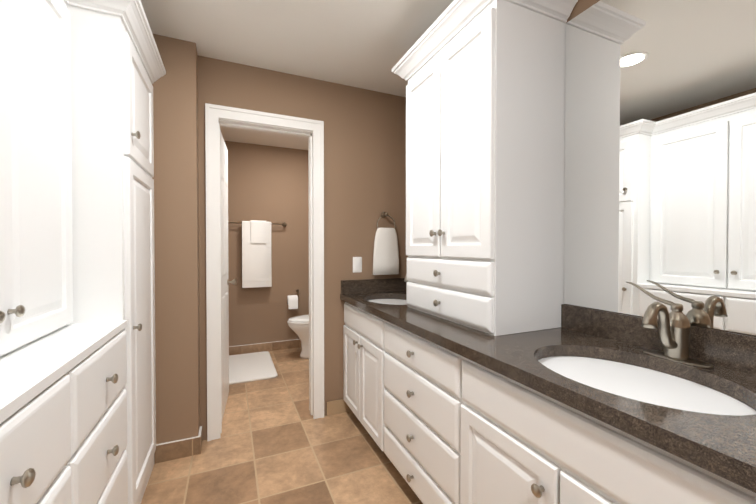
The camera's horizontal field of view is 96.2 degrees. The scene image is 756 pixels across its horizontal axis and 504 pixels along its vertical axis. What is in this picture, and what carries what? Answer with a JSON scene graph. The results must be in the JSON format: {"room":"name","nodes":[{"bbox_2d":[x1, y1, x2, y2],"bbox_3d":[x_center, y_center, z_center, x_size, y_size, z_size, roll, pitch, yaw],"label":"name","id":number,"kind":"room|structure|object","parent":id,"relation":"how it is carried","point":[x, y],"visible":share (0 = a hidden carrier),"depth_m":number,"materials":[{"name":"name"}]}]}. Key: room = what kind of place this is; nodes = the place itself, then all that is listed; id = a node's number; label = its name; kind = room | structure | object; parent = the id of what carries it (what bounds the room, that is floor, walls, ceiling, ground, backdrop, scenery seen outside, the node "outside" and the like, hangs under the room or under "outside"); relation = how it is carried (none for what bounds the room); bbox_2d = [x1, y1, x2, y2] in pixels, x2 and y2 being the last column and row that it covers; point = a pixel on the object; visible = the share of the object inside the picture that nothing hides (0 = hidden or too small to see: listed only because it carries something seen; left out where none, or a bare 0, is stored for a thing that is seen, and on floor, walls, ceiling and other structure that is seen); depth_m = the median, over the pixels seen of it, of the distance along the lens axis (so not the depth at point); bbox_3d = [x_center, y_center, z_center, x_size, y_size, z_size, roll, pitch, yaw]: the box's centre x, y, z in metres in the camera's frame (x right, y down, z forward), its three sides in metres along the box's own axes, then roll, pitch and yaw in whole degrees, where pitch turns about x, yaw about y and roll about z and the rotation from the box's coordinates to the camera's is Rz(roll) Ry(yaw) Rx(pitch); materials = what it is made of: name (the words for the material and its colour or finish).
{"room":"bathroom","nodes":[
{"label":"bathroom","id":0,"kind":"room"},
{"bbox_2d":[152,34,199,443],"bbox_3d":[-1.554,-0.013,1.926,0.950,2.420,0.260,0,1,-24],"label":"wall","id":1,"kind":"structure","parent":0,"point":[175,178],"depth_m":1.96,"materials":[{"name":"brown paint"}]},
{"bbox_2d":[198,55,213,440],"bbox_3d":[-1.106,-0.017,2.199,0.090,2.420,0.120,0,1,-24],"label":"wall","id":2,"kind":"structure","parent":0,"point":[205,79],"depth_m":2.13,"materials":[{"name":"brown paint"}]},
{"bbox_2d":[220,131,236,418],"bbox_3d":[-1.159,0.168,2.566,0.176,2.025,0.591,0,1,-24],"label":"door","id":3,"kind":"structure","parent":2,"relation":"in","point":[225,281],"depth_m":2.52,"materials":[{"name":"white wood"}]},
{"bbox_2d":[224,141,308,345],"bbox_3d":[-1.166,-0.041,4.116,1.700,2.420,0.120,0,1,-24],"label":"wall","id":4,"kind":"structure","parent":0,"point":[266,183],"depth_m":4.01,"materials":[{"name":"brown paint"}]},
{"bbox_2d":[228,220,286,287],"bbox_3d":[-1.419,0.020,3.884,0.742,0.764,0.103,0,1,-24],"label":"towel bar","id":5,"kind":"object","parent":4,"relation":"attached to","point":[256,255],"visible":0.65,"depth_m":3.85,"materials":[{"name":"white fabric"}]},
{"bbox_2d":[229,339,300,354],"bbox_3d":[-1.140,1.118,4.070,1.380,0.103,0.012,0,1,-24],"label":"baseboard","id":6,"kind":"structure","parent":4,"relation":"attached to","point":[296,343],"depth_m":3.98,"materials":[{"name":"beige"}]},
{"bbox_2d":[287,290,299,308],"bbox_3d":[-1.007,0.567,4.056,0.157,0.206,0.131,0,1,-24],"label":"toilet paper holder","id":7,"kind":"object","parent":4,"relation":"attached to","point":[292,301],"visible":1,"depth_m":4.00,"materials":[{"name":"white paper"}]},
{"bbox_2d":[141,347,422,503],"bbox_3d":[-0.371,1.255,1.249,2.560,0.100,6.040,0,1,-24],"label":"floor","id":8,"kind":"structure","parent":0,"point":[276,443],"depth_m":1.95,"materials":[{"name":"tile"}]},
{"bbox_2d":[0,0,11,367],"bbox_3d":[-1.057,-0.360,0.485,0.462,1.290,0.610,0,1,-24],"label":"wall cabinet","id":9,"kind":"object","parent":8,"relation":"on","point":[5,324],"depth_m":0.89,"materials":[{"name":"white wood"}]},
{"bbox_2d":[4,0,79,359],"bbox_3d":[-1.276,-0.367,0.984,0.462,1.290,0.480,0,1,-24],"label":"wall cabinet","id":10,"kind":"object","parent":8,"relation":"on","point":[44,149],"depth_m":1.07,"materials":[{"name":"white wood"}]},
{"bbox_2d":[0,360,83,503],"bbox_3d":[-0.971,0.762,0.510,0.627,0.905,0.560,0,1,-24],"label":"base cabinet","id":11,"kind":"object","parent":8,"relation":"on","point":[42,405],"depth_m":0.76,"materials":[{"name":"white wood"}]},
{"bbox_2d":[4,320,135,503],"bbox_3d":[-1.190,0.756,1.009,0.627,0.905,0.530,0,1,-24],"label":"base cabinet","id":12,"kind":"object","parent":8,"relation":"on","point":[108,351],"depth_m":1.13,"materials":[{"name":"white wood"}]},
{"bbox_2d":[76,0,159,503],"bbox_3d":[-1.417,0.092,1.517,0.627,2.220,0.598,0,1,-24],"label":"tall cabinet","id":13,"kind":"object","parent":8,"relation":"on","point":[78,78],"depth_m":1.35,"materials":[{"name":"white wood"}]},
{"bbox_2d":[229,351,277,384],"bbox_3d":[-1.320,1.165,3.474,0.470,0.022,0.840,0,1,-24],"label":"bath mat","id":14,"kind":"object","parent":8,"relation":"on","point":[250,367],"visible":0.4,"depth_m":3.39,"materials":[{"name":"white fabric"}]},
{"bbox_2d":[287,314,308,358],"bbox_3d":[-0.655,0.783,3.848,0.732,0.780,0.490,0,1,-24],"label":"toilet","id":15,"kind":"object","parent":8,"relation":"on","point":[298,326],"visible":0.23,"depth_m":3.69,"materials":[{"name":"white ceramic"}]},
{"bbox_2d":[340,294,755,503],"bbox_3d":[0.662,0.788,1.051,0.578,0.840,3.418,0,1,-24],"label":"bathroom vanity","id":16,"kind":"object","parent":8,"relation":"on","point":[582,405],"depth_m":1.09,"materials":[{"name":"white wood"}]},
{"bbox_2d":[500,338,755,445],"bbox_3d":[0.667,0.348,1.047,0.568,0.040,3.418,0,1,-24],"label":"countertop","id":17,"kind":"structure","parent":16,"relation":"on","point":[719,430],"depth_m":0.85,"materials":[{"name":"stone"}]},
{"bbox_2d":[352,294,414,309],"bbox_3d":[0.104,0.424,2.277,0.412,0.167,0.532,0,1,-24],"label":"sink","id":18,"kind":"object","parent":17,"relation":"in","point":[390,301],"depth_m":2.28,"materials":[{"name":"white ceramic"}]},
{"bbox_2d":[391,0,577,335],"bbox_3d":[0.452,-0.368,1.677,0.449,1.374,0.840,0,1,-24],"label":"cabinet","id":19,"kind":"object","parent":17,"relation":"on","point":[485,127],"visible":1,"depth_m":1.40,"materials":[{"name":"white wood"}]},
{"bbox_2d":[496,350,755,453],"bbox_3d":[0.691,0.440,0.940,0.412,0.167,0.532,0,1,-24],"label":"sink","id":20,"kind":"object","parent":17,"relation":"in","point":[696,399],"depth_m":0.92,"materials":[{"name":"white ceramic"}]},
{"bbox_2d":[626,281,713,367],"bbox_3d":[0.843,0.215,1.036,0.191,0.224,0.229,0,1,-24],"label":"faucet","id":21,"kind":"object","parent":17,"relation":"on","point":[674,327],"visible":1,"depth_m":1.01,"materials":[{"name":"silver metal"}]},
{"bbox_2d":[140,0,453,149],"bbox_3d":[-0.371,-1.265,1.218,2.560,0.100,6.040,0,1,-24],"label":"ceiling","id":22,"kind":"structure","parent":0,"point":[366,44],"depth_m":1.91,"materials":[{"name":"white paint"}]},
{"bbox_2d":[214,59,407,415],"bbox_3d":[-0.423,-0.021,2.498,1.400,2.420,0.120,0,1,-24],"label":"wall","id":23,"kind":"structure","parent":0,"point":[364,159],"depth_m":2.50,"materials":[{"name":"brown paint"}]},
{"bbox_2d":[205,103,323,440],"bbox_3d":[-0.765,0.131,2.351,0.753,2.121,0.168,0,1,-24],"label":"door frame","id":24,"kind":"structure","parent":23,"relation":"attached to","point":[217,117],"depth_m":2.25,"materials":[{"name":"white wood"}]},
{"bbox_2d":[326,398,346,408],"bbox_3d":[-0.136,1.137,2.711,0.635,0.100,0.012,0,1,-24],"label":"baseboard","id":25,"kind":"structure","parent":23,"relation":"attached to","point":[340,402],"depth_m":2.48,"materials":[{"name":"beige"}]},
{"bbox_2d":[353,257,361,272],"bbox_3d":[-0.155,0.095,2.549,0.072,0.117,0.012,0,1,-24],"label":"light switch","id":26,"kind":"object","parent":23,"relation":"attached to","point":[357,264],"visible":1,"depth_m":2.54,"materials":[{"name":"white plastic"}]},
{"bbox_2d":[341,278,406,293],"bbox_3d":[-0.023,0.258,2.599,0.543,0.100,0.020,0,1,-24],"label":"backsplash","id":27,"kind":"structure","parent":23,"relation":"attached to","point":[365,286],"depth_m":2.58,"materials":[{"name":"stone"}]},
{"bbox_2d":[373,212,398,274],"bbox_3d":[0.058,-0.070,2.603,0.222,0.485,0.072,0,1,-24],"label":"towel ring","id":28,"kind":"object","parent":23,"relation":"attached to","point":[386,257],"visible":1,"depth_m":2.57,"materials":[{"name":"white fabric"}]},
{"bbox_2d":[566,0,754,335],"bbox_3d":[0.747,-0.011,1.723,0.120,2.420,6.040,0,1,-24],"label":"wall","id":29,"kind":"structure","parent":0,"point":[580,6],"depth_m":1.38,"materials":[{"name":"brown paint"}]},
{"bbox_2d":[560,304,755,373],"bbox_3d":[0.918,0.276,1.157,0.020,0.100,3.418,0,1,-24],"label":"backsplash","id":30,"kind":"structure","parent":29,"relation":"attached to","point":[730,350],"depth_m":1.13,"materials":[{"name":"stone"}]},
{"bbox_2d":[564,0,755,335],"bbox_3d":[1.204,-0.362,0.515,0.006,1.188,2.027,0,1,-24],"label":"mirror","id":31,"kind":"object","parent":29,"relation":"attached to","point":[660,157],"visible":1,"depth_m":1.11,"materials":[{"name":"clear glass"}]}
]}

